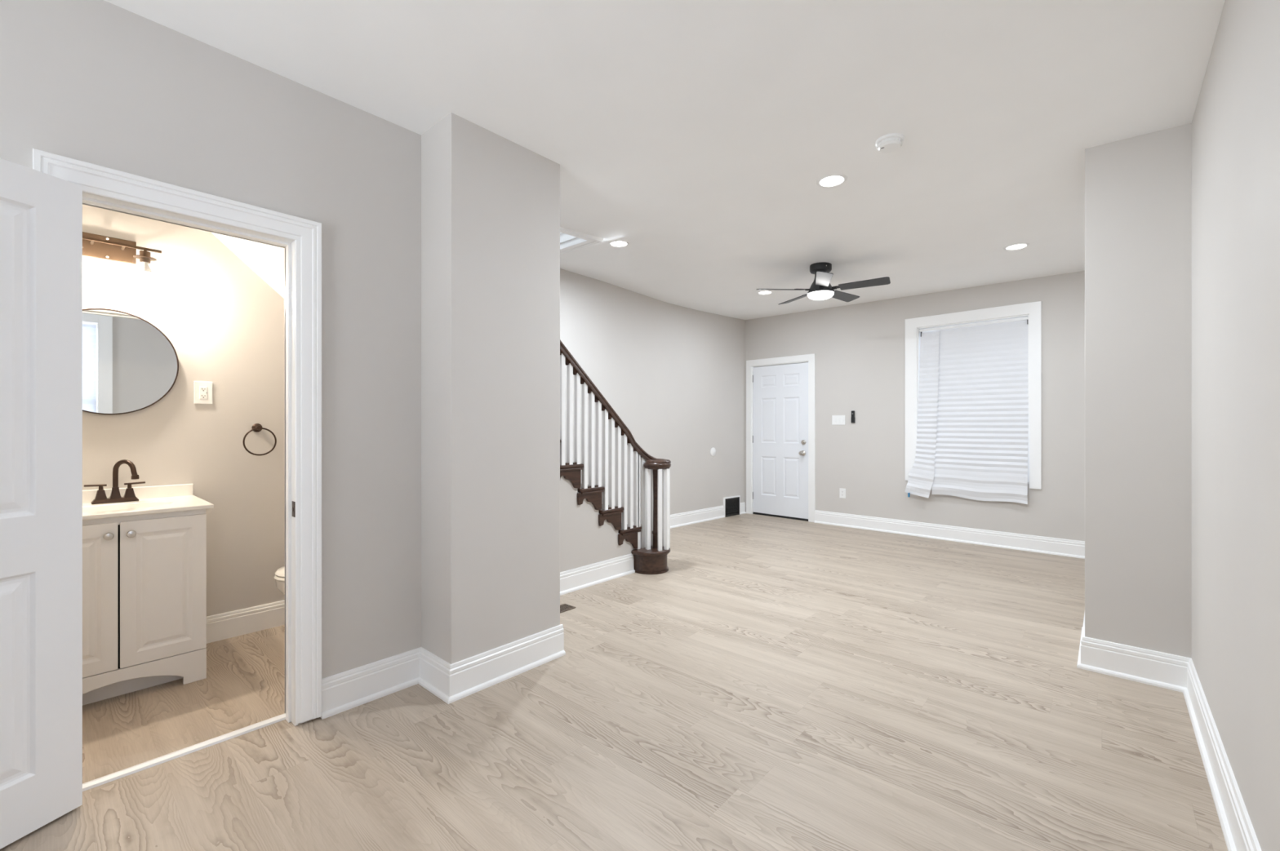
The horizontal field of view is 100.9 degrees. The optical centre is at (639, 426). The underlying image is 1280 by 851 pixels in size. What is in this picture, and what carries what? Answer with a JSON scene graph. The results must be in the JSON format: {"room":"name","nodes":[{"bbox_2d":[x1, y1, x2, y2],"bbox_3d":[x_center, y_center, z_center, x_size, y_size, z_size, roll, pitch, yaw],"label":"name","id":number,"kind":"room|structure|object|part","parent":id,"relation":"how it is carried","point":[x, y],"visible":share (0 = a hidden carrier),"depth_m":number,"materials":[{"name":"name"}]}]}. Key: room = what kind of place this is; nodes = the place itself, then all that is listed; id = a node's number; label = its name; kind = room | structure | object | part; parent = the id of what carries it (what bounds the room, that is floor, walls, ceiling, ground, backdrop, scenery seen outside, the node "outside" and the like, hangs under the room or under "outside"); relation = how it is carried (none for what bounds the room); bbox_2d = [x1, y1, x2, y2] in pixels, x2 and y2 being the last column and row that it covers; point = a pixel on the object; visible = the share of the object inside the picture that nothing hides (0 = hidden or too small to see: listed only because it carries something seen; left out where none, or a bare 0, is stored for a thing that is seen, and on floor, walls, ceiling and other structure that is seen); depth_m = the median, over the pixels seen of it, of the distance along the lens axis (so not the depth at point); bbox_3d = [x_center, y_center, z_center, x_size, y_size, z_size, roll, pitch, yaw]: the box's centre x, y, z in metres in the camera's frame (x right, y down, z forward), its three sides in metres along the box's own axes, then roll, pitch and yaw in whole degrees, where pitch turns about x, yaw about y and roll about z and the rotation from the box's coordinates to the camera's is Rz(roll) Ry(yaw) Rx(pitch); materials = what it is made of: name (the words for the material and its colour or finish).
{"room":"empty living room","nodes":[
{"label":"empty living room","id":0,"kind":"room"},
{"bbox_2d":[0,0,421,724],"bbox_3d":[-2.413,-0.230,1.106,0.120,2.900,3.960,0,0,41],"label":"wall","id":1,"kind":"structure","parent":0,"point":[100,82],"depth_m":2.24,"materials":[{"name":"beige paint"}]},
{"bbox_2d":[0,158,82,849],"bbox_3d":[-1.872,0.220,1.418,0.171,1.977,0.584,0,0,15],"label":"door","id":2,"kind":"structure","parent":1,"relation":"in","point":[41,213],"depth_m":1.59,"materials":[{"name":"white paint"}]},
{"bbox_2d":[32,148,321,726],"bbox_3d":[-1.654,0.185,1.964,0.176,2.070,0.792,0,0,41],"label":"door frame","id":3,"kind":"structure","parent":1,"relation":"attached to","point":[104,188],"depth_m":2.16,"materials":[{"name":"white paint"}]},
{"bbox_3d":[-1.709,0.185,2.013,0.028,2.070,0.792,0,0,41],"label":"casing","id":4,"kind":"part","parent":3,"relation":"part of","materials":[{"name":"white paint"}]},
{"bbox_3d":[-1.415,0.337,2.157,0.034,0.063,0.005,0,0,41],"label":"strike plate","id":5,"kind":"part","parent":3,"relation":"part of","materials":[{"name":"silver metal"}]},
{"bbox_2d":[320,624,565,719],"bbox_3d":[-0.872,1.141,2.523,0.310,0.157,1.081,0,0,41],"label":"baseboard","id":6,"kind":"structure","parent":1,"relation":"attached to","point":[343,691],"depth_m":2.44,"materials":[{"name":"white paint"}]},
{"bbox_2d":[211,232,284,299],"bbox_3d":[-2.195,-0.774,2.356,1.210,1.252,2.820,0,0,41],"label":"ceiling","id":7,"kind":"structure","parent":0,"point":[267,261],"depth_m":2.99,"materials":[{"name":"paint"}]},
{"bbox_2d":[82,204,745,616],"bbox_3d":[-1.152,-0.230,4.704,0.340,2.900,7.920,0,0,41],"label":"wall","id":8,"kind":"structure","parent":0,"point":[224,325],"depth_m":3.14,"materials":[{"name":"beige paint"}]},
{"bbox_2d":[82,231,161,279],"bbox_3d":[-2.650,-0.848,2.633,0.162,0.233,0.388,0,0,41],"label":"vanity light","id":9,"kind":"object","parent":8,"relation":"attached to","point":[94,246],"visible":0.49,"depth_m":2.69,"materials":[{"name":"brown metal"}]},
{"bbox_3d":[-2.703,-0.906,2.680,0.020,0.116,0.212,0,0,41],"label":"plate","id":10,"kind":"part","parent":9,"relation":"part of","materials":[{"name":"brown metal"}]},
{"bbox_2d":[133,249,156,279],"bbox_3d":[-2.540,-0.821,2.710,0.100,0.179,0.100,0,0,41],"label":"bulb","id":11,"kind":"object","parent":9,"relation":"attached to","point":[144,273],"depth_m":2.70,"materials":[{"name":"clear glass"}]},
{"bbox_2d":[82,308,178,414],"bbox_3d":[-2.697,-0.329,2.683,0.023,0.536,0.536,0,0,41],"label":"round mirror","id":12,"kind":"object","parent":8,"relation":"attached to","point":[129,365],"visible":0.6,"depth_m":2.71,"materials":[{"name":"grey mirror"}]},
{"bbox_2d":[82,484,193,503],"bbox_3d":[-2.694,0.346,2.685,0.020,0.063,0.652,0,0,41],"label":"backsplash","id":13,"kind":"structure","parent":8,"relation":"attached to","point":[168,491],"depth_m":2.80,"materials":[{"name":"stone"}]},
{"bbox_2d":[193,381,212,404],"bbox_3d":[-2.455,-0.191,2.969,0.009,0.126,0.082,0,0,41],"label":"bathroom outlet","id":14,"kind":"object","parent":8,"relation":"attached to","point":[202,391],"visible":1,"depth_m":2.96,"materials":[{"name":"white plastic"}]},
{"bbox_2d":[200,386,207,399],"bbox_3d":[-2.453,-0.191,2.967,0.003,0.068,0.033,0,0,41],"label":"receptacle","id":15,"kind":"object","parent":14,"relation":"attached to","point":[203,390],"depth_m":2.97,"materials":[{"name":"white plastic"}]},
{"bbox_2d":[206,600,284,644],"bbox_3d":[-2.135,1.146,3.324,0.016,0.148,1.090,0,0,41],"label":"baseboard","id":16,"kind":"structure","parent":8,"relation":"attached to","point":[223,626],"depth_m":3.10,"materials":[{"name":"white paint"}]},
{"bbox_2d":[242,423,276,455],"bbox_3d":[-2.267,0.076,3.143,0.060,0.192,0.167,0,0,41],"label":"towel ring","id":17,"kind":"object","parent":8,"relation":"attached to","point":[256,428],"visible":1,"depth_m":3.14,"materials":[{"name":"brown metal"}]},
{"bbox_2d":[560,226,603,254],"bbox_3d":[-1.514,-1.543,3.460,1.047,0.324,2.537,0,0,41],"label":"trim","id":18,"kind":"structure","parent":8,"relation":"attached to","point":[588,240],"depth_m":4.11,"materials":[{"name":"white paint"}]},
{"bbox_2d":[670,506,724,528],"bbox_3d":[0.272,1.141,6.225,0.066,0.157,2.486,0,0,43],"label":"baseboard","id":19,"kind":"structure","parent":8,"relation":"attached to","point":[677,520],"depth_m":6.70,"materials":[{"name":"white paint"}]},
{"bbox_2d":[710,447,715,456],"bbox_3d":[0.967,0.332,6.968,0.016,0.116,0.116,0,0,45],"label":"blank plate","id":20,"kind":"object","parent":8,"relation":"attached to","point":[713,451],"visible":1,"depth_m":6.96,"materials":[{"name":"white plastic"}]},
{"bbox_2d":[723,495,740,517],"bbox_3d":[1.267,1.089,7.234,0.358,0.263,0.045,0,0,-43],"label":"air vent","id":21,"kind":"object","parent":8,"relation":"in","point":[731,504],"visible":1,"depth_m":7.24,"materials":[{"name":"black metal"}]},
{"bbox_2d":[740,502,746,514],"bbox_3d":[1.435,1.141,7.403,0.134,0.157,0.030,0,0,-42],"label":"baseboard","id":22,"kind":"structure","parent":8,"relation":"attached to","point":[742,504],"depth_m":7.41,"materials":[{"name":"white paint"}]},
{"bbox_2d":[560,475,635,572],"bbox_3d":[-0.548,0.387,3.939,0.060,1.667,1.494,0,0,41],"label":"wall","id":23,"kind":"structure","parent":0,"point":[583,542],"depth_m":4.01,"materials":[{"name":"beige paint"}]},
{"bbox_2d":[560,553,635,595],"bbox_3d":[-0.530,1.141,3.890,0.030,0.157,1.445,0,0,41],"label":"baseboard","id":24,"kind":"structure","parent":23,"relation":"attached to","point":[583,577],"depth_m":4.10,"materials":[{"name":"white paint"}]},
{"bbox_2d":[0,513,1227,850],"bbox_3d":[0.008,1.280,2.763,4.850,0.120,9.750,0,0,41],"label":"floor","id":25,"kind":"structure","parent":0,"point":[785,684],"depth_m":2.10,"materials":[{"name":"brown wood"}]},
{"bbox_2d":[82,509,206,705],"bbox_3d":[-2.491,0.809,2.501,0.566,0.822,0.605,0,0,41],"label":"vanity cabinet","id":26,"kind":"object","parent":25,"relation":"on","point":[144,576],"visible":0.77,"depth_m":2.40,"materials":[{"name":"paint"}]},
{"bbox_3d":[-2.409,0.747,2.224,0.018,0.647,0.298,0,0,41],"label":"door","id":27,"kind":"part","parent":26,"relation":"part of","materials":[{"name":"paint"}]},
{"bbox_3d":[-2.313,0.477,2.298,0.030,0.033,0.033,0,0,41],"label":"knob","id":28,"kind":"part","parent":26,"relation":"part of","materials":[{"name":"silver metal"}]},
{"bbox_3d":[-2.265,0.477,2.352,0.030,0.033,0.033,0,0,41],"label":"knob","id":29,"kind":"part","parent":26,"relation":"part of","materials":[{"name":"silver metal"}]},
{"bbox_2d":[82,484,213,520],"bbox_3d":[-2.495,0.407,2.509,0.551,0.184,0.652,0,0,41],"label":"countertop","id":30,"kind":"structure","parent":26,"relation":"on","point":[154,500],"depth_m":2.62,"materials":[{"name":"stone"}]},
{"bbox_2d":[84,459,145,504],"bbox_3d":[-2.597,0.270,2.618,0.126,0.214,0.218,0,0,41],"label":"faucet","id":31,"kind":"object","parent":30,"relation":"on","point":[129,495],"visible":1,"depth_m":2.63,"materials":[{"name":"brown metal"}]},
{"bbox_3d":[-2.670,0.297,2.589,0.017,0.030,0.078,0,0,41],"label":"lever","id":32,"kind":"part","parent":31,"relation":"part of","materials":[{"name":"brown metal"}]},
{"bbox_3d":[-2.657,0.334,2.603,0.042,0.046,0.042,0,0,41],"label":"handle","id":33,"kind":"part","parent":31,"relation":"part of","materials":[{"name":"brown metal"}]},
{"bbox_3d":[-2.623,0.366,2.641,0.056,0.022,0.168,0,0,41],"label":"plate","id":34,"kind":"part","parent":31,"relation":"part of","materials":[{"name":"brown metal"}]},
{"bbox_3d":[-2.583,0.260,2.632,0.141,0.194,0.057,0,0,13],"label":"spout","id":35,"kind":"part","parent":31,"relation":"part of","materials":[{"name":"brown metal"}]},
{"bbox_3d":[-2.590,0.334,2.680,0.042,0.046,0.042,0,0,41],"label":"handle","id":36,"kind":"part","parent":31,"relation":"part of","materials":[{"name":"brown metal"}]},
{"bbox_3d":[-2.577,0.297,2.694,0.017,0.030,0.078,0,0,41],"label":"lever","id":37,"kind":"part","parent":31,"relation":"part of","materials":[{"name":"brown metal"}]},
{"bbox_3d":[-2.207,0.747,2.453,0.018,0.647,0.298,0,0,41],"label":"door","id":38,"kind":"part","parent":26,"relation":"part of","materials":[{"name":"paint"}]},
{"bbox_2d":[82,713,285,791],"bbox_3d":[-1.688,1.214,1.994,0.040,0.013,0.608,0,0,41],"label":"threshold","id":39,"kind":"object","parent":25,"relation":"on","point":[112,777],"visible":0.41,"depth_m":1.96,"materials":[{"name":"white paint"}]},
{"bbox_2d":[273,566,284,595],"bbox_3d":[-1.728,0.828,3.156,0.420,0.785,0.772,0,0,41],"label":"toilet","id":40,"kind":"object","parent":25,"relation":"on","point":[279,577],"visible":0.07,"depth_m":2.86,"materials":[{"name":"ceramic"}]},
{"bbox_3d":[-1.795,0.824,3.079,0.378,0.017,0.567,0,0,41],"label":"seat","id":41,"kind":"part","parent":40,"relation":"part of","materials":[{"name":"ceramic"}]},
{"bbox_3d":[-1.794,0.798,3.081,0.374,0.025,0.563,0,0,41],"label":"lid","id":42,"kind":"part","parent":40,"relation":"part of","materials":[{"name":"ceramic"}]},
{"bbox_3d":[-1.757,1.028,3.123,0.370,0.385,0.671,0,0,41],"label":"bowl","id":43,"kind":"part","parent":40,"relation":"part of","materials":[{"name":"ceramic"}]},
{"bbox_2d":[421,112,559,664],"bbox_3d":[-0.787,-0.230,2.732,0.400,2.900,0.630,0,0,41],"label":"wall pier","id":44,"kind":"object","parent":25,"relation":"on","point":[491,203],"visible":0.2,"depth_m":2.52,"materials":[{"name":"beige paint"}]},
{"bbox_2d":[560,604,575,613],"bbox_3d":[-0.567,1.218,3.488,0.114,0.005,0.283,0,0,41],"label":"floor vent","id":45,"kind":"object","parent":25,"relation":"in","point":[564,607],"visible":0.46,"depth_m":3.55,"materials":[{"name":"metal"}]},
{"bbox_2d":[560,340,671,574],"bbox_3d":[-0.862,0.001,4.082,1.190,2.438,2.254,0,0,41],"label":"staircase","id":46,"kind":"structure","parent":25,"relation":"on","point":[647,529],"depth_m":4.25,"materials":[{"name":"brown wood"}]},
{"bbox_3d":[-0.873,0.316,4.224,0.985,0.015,0.230,0,0,41],"label":"cove moulding","id":47,"kind":"part","parent":46,"relation":"part of","materials":[{"name":"brown wood"}]},
{"bbox_3d":[-0.726,0.504,4.389,0.985,0.015,0.230,0,0,41],"label":"cove moulding","id":48,"kind":"part","parent":46,"relation":"part of","materials":[{"name":"brown wood"}]},
{"bbox_3d":[-0.580,0.694,4.555,0.985,0.015,0.230,0,0,41],"label":"cove moulding","id":49,"kind":"part","parent":46,"relation":"part of","materials":[{"name":"brown wood"}]},
{"bbox_3d":[-0.381,-0.439,3.933,0.249,1.559,1.816,0,0,41],"label":"handrail","id":50,"kind":"part","parent":46,"relation":"part of","materials":[{"name":"brown wood"}]},
{"bbox_3d":[-0.433,0.882,4.721,0.985,0.015,0.230,0,0,41],"label":"cove moulding","id":51,"kind":"part","parent":46,"relation":"part of","materials":[{"name":"brown wood"}]},
{"bbox_3d":[-0.236,1.073,4.801,1.174,0.010,0.314,0,0,41],"label":"cove moulding","id":52,"kind":"part","parent":46,"relation":"part of","materials":[{"name":"brown wood"}]},
{"bbox_3d":[-0.235,1.212,4.801,1.176,0.016,0.318,0,0,41],"label":"moulding","id":53,"kind":"part","parent":46,"relation":"part of","materials":[{"name":"brown wood"}]},
{"bbox_3d":[0.132,0.698,4.514,0.058,0.685,0.058,0,0,41],"label":"newel post","id":54,"kind":"part","parent":46,"relation":"part of","materials":[{"name":"brown wood"}]},
{"bbox_2d":[1084,123,1191,658],"bbox_3d":[2.622,-0.230,2.764,0.435,2.900,0.625,0,0,41],"label":"wall pier","id":55,"kind":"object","parent":25,"relation":"on","point":[1138,189],"visible":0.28,"depth_m":2.54,"materials":[{"name":"beige paint"}]},
{"bbox_2d":[104,0,1225,319],"bbox_3d":[-0.011,-1.587,2.780,4.700,0.385,9.650,0,0,41],"label":"ceiling","id":56,"kind":"structure","parent":0,"point":[698,135],"depth_m":2.30,"materials":[{"name":"paint"}]},
{"bbox_2d":[608,240,629,247],"bbox_3d":[-0.170,-1.469,4.229,0.176,0.012,0.176,0,0,41],"label":"recessed light","id":57,"kind":"object","parent":56,"relation":"in","point":[617,243],"visible":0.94,"depth_m":4.23,"materials":[{"name":"white plastic"}]},
{"bbox_2d":[756,290,773,294],"bbox_3d":[1.365,-1.469,5.769,0.176,0.012,0.176,0,0,41],"label":"recessed light","id":58,"kind":"object","parent":56,"relation":"in","point":[761,292],"visible":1,"depth_m":5.76,"materials":[{"name":"white plastic"}]},
{"bbox_2d":[756,262,890,305],"bbox_3d":[1.660,-1.306,4.763,1.100,0.307,1.106,0,0,41],"label":"ceiling fan","id":59,"kind":"object","parent":56,"relation":"hanging from","point":[820,289],"visible":1,"depth_m":4.68,"materials":[{"name":"black metal"}]},
{"bbox_3d":[1.261,-1.235,4.752,0.410,0.035,0.129,0,0,-3],"label":"blade","id":60,"kind":"part","parent":59,"relation":"part of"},
{"bbox_3d":[1.502,-1.235,5.115,0.129,0.035,0.410,0,0,-21],"label":"blade","id":61,"kind":"part","parent":59,"relation":"part of","materials":[{"name":"grey wood"}]},
{"bbox_3d":[1.532,-1.235,4.412,0.129,0.035,0.410,0,0,15],"label":"blade","id":62,"kind":"part","parent":59,"relation":"part of","materials":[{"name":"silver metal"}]},
{"bbox_3d":[1.921,-1.235,4.999,0.410,0.035,0.129,0,0,-39],"label":"blade","id":63,"kind":"part","parent":59,"relation":"part of","materials":[{"name":"grey wood"}]},
{"bbox_3d":[1.940,-1.235,4.564,0.410,0.035,0.129,0,0,33],"label":"blade","id":64,"kind":"part","parent":59,"relation":"part of","materials":[{"name":"grey wood"}]},
{"bbox_2d":[816,173,847,187],"bbox_3d":[1.111,-1.428,3.060,0.176,0.012,0.176,0,0,41],"label":"recessed light","id":65,"kind":"object","parent":56,"relation":"in","point":[835,180],"visible":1,"depth_m":3.06,"materials":[{"name":"white plastic"}]},
{"bbox_2d":[875,133,904,153],"bbox_3d":[1.231,-1.393,2.603,0.128,0.045,0.128,0,0,41],"label":"smoke detector","id":66,"kind":"object","parent":56,"relation":"attached to","point":[889,143],"visible":1,"depth_m":2.57,"materials":[{"name":"white plastic"}]},
{"bbox_2d":[1003,242,1029,250],"bbox_3d":[2.991,-1.434,4.197,0.176,0.012,0.176,0,0,41],"label":"recessed light","id":67,"kind":"object","parent":56,"relation":"in","point":[1016,246],"visible":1,"depth_m":4.19,"materials":[{"name":"white plastic"}]},
{"bbox_2d":[745,271,1084,541],"bbox_3d":[2.984,-0.230,6.123,4.550,2.900,0.161,0,0,44],"label":"wall","id":68,"kind":"structure","parent":0,"point":[859,349],"depth_m":6.06,"materials":[{"name":"beige paint"}]},
{"bbox_2d":[752,362,808,519],"bbox_3d":[1.865,0.186,7.095,0.838,2.039,0.125,0,0,44],"label":"door","id":69,"kind":"structure","parent":68,"relation":"in","point":[780,392],"depth_m":7.09,"materials":[{"name":"paint"}]},
{"bbox_3d":[2.095,0.342,6.840,0.066,0.066,0.081,0,0,44],"label":"knob","id":70,"kind":"part","parent":69,"relation":"part of","materials":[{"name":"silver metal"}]},
{"bbox_2d":[746,353,815,522],"bbox_3d":[1.915,0.144,7.137,1.023,2.152,0.160,0,0,44],"label":"door frame","id":71,"kind":"structure","parent":68,"relation":"attached to","point":[810,358],"depth_m":6.99,"materials":[{"name":"white paint"}]},
{"bbox_3d":[1.925,1.212,7.149,0.834,0.016,0.128,0,0,44],"label":"sill","id":72,"kind":"part","parent":71,"relation":"part of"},
{"bbox_2d":[831,415,844,425],"bbox_3d":[2.451,-0.082,6.522,0.165,0.118,0.012,0,0,44],"label":"light switch","id":73,"kind":"object","parent":68,"relation":"attached to","point":[836,420],"visible":1,"depth_m":6.52,"materials":[{"name":"white plastic"}]},
{"bbox_2d":[839,488,845,498],"bbox_3d":[2.489,0.818,6.488,0.078,0.122,0.008,0,0,44],"label":"wall outlet","id":74,"kind":"object","parent":68,"relation":"attached to","point":[842,491],"visible":1,"depth_m":6.49,"materials":[{"name":"white plastic"}]},
{"bbox_2d":[851,410,854,422],"bbox_3d":[2.577,-0.121,6.390,0.042,0.146,0.026,0,0,44],"label":"remote","id":75,"kind":"object","parent":68,"relation":"attached to","point":[852,411],"visible":1,"depth_m":6.38,"materials":[{"name":"plastic"}]},
{"bbox_2d":[814,510,1084,559],"bbox_3d":[3.333,1.141,5.649,3.088,0.157,0.030,0,0,44],"label":"baseboard","id":76,"kind":"structure","parent":68,"relation":"attached to","point":[1041,544],"depth_m":5.59,"materials":[{"name":"white paint"}]},
{"bbox_2d":[905,301,1041,489],"bbox_3d":[3.497,-0.306,5.600,1.238,1.822,0.172,0,0,44],"label":"window","id":77,"kind":"structure","parent":68,"relation":"in","point":[1033,310],"depth_m":5.36,"materials":[{"name":"white paint"}]},
{"bbox_2d":[904,316,1028,504],"bbox_3d":[3.396,-0.152,5.558,1.115,1.864,0.163,0,0,44],"label":"blind","id":78,"kind":"object","parent":77,"relation":"attached to","point":[973,411],"visible":1,"depth_m":5.50,"materials":[{"name":"white plastic"}]},
{"bbox_3d":[3.482,-1.071,5.562,0.990,0.026,0.037,0,0,44],"label":"head rail","id":79,"kind":"part","parent":78,"relation":"part of","materials":[{"name":"white plastic"}]},
{"bbox_3d":[3.544,-0.274,5.625,0.994,1.638,0.060,0,0,44],"label":"sash","id":80,"kind":"part","parent":77,"relation":"part of","materials":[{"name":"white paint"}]},
{"bbox_2d":[1191,0,1279,850],"bbox_3d":[1.545,-0.230,1.203,0.140,2.900,9.350,0,0,41],"label":"wall","id":81,"kind":"structure","parent":0,"point":[1236,121],"depth_m":1.53,"materials":[{"name":"beige paint"}]},
{"bbox_2d":[1076,613,1262,850],"bbox_3d":[1.311,1.141,1.350,0.405,0.157,8.960,0,0,41],"label":"baseboard","id":82,"kind":"structure","parent":81,"relation":"attached to","point":[1148,667],"depth_m":2.21,"materials":[{"name":"white paint"}]}
]}

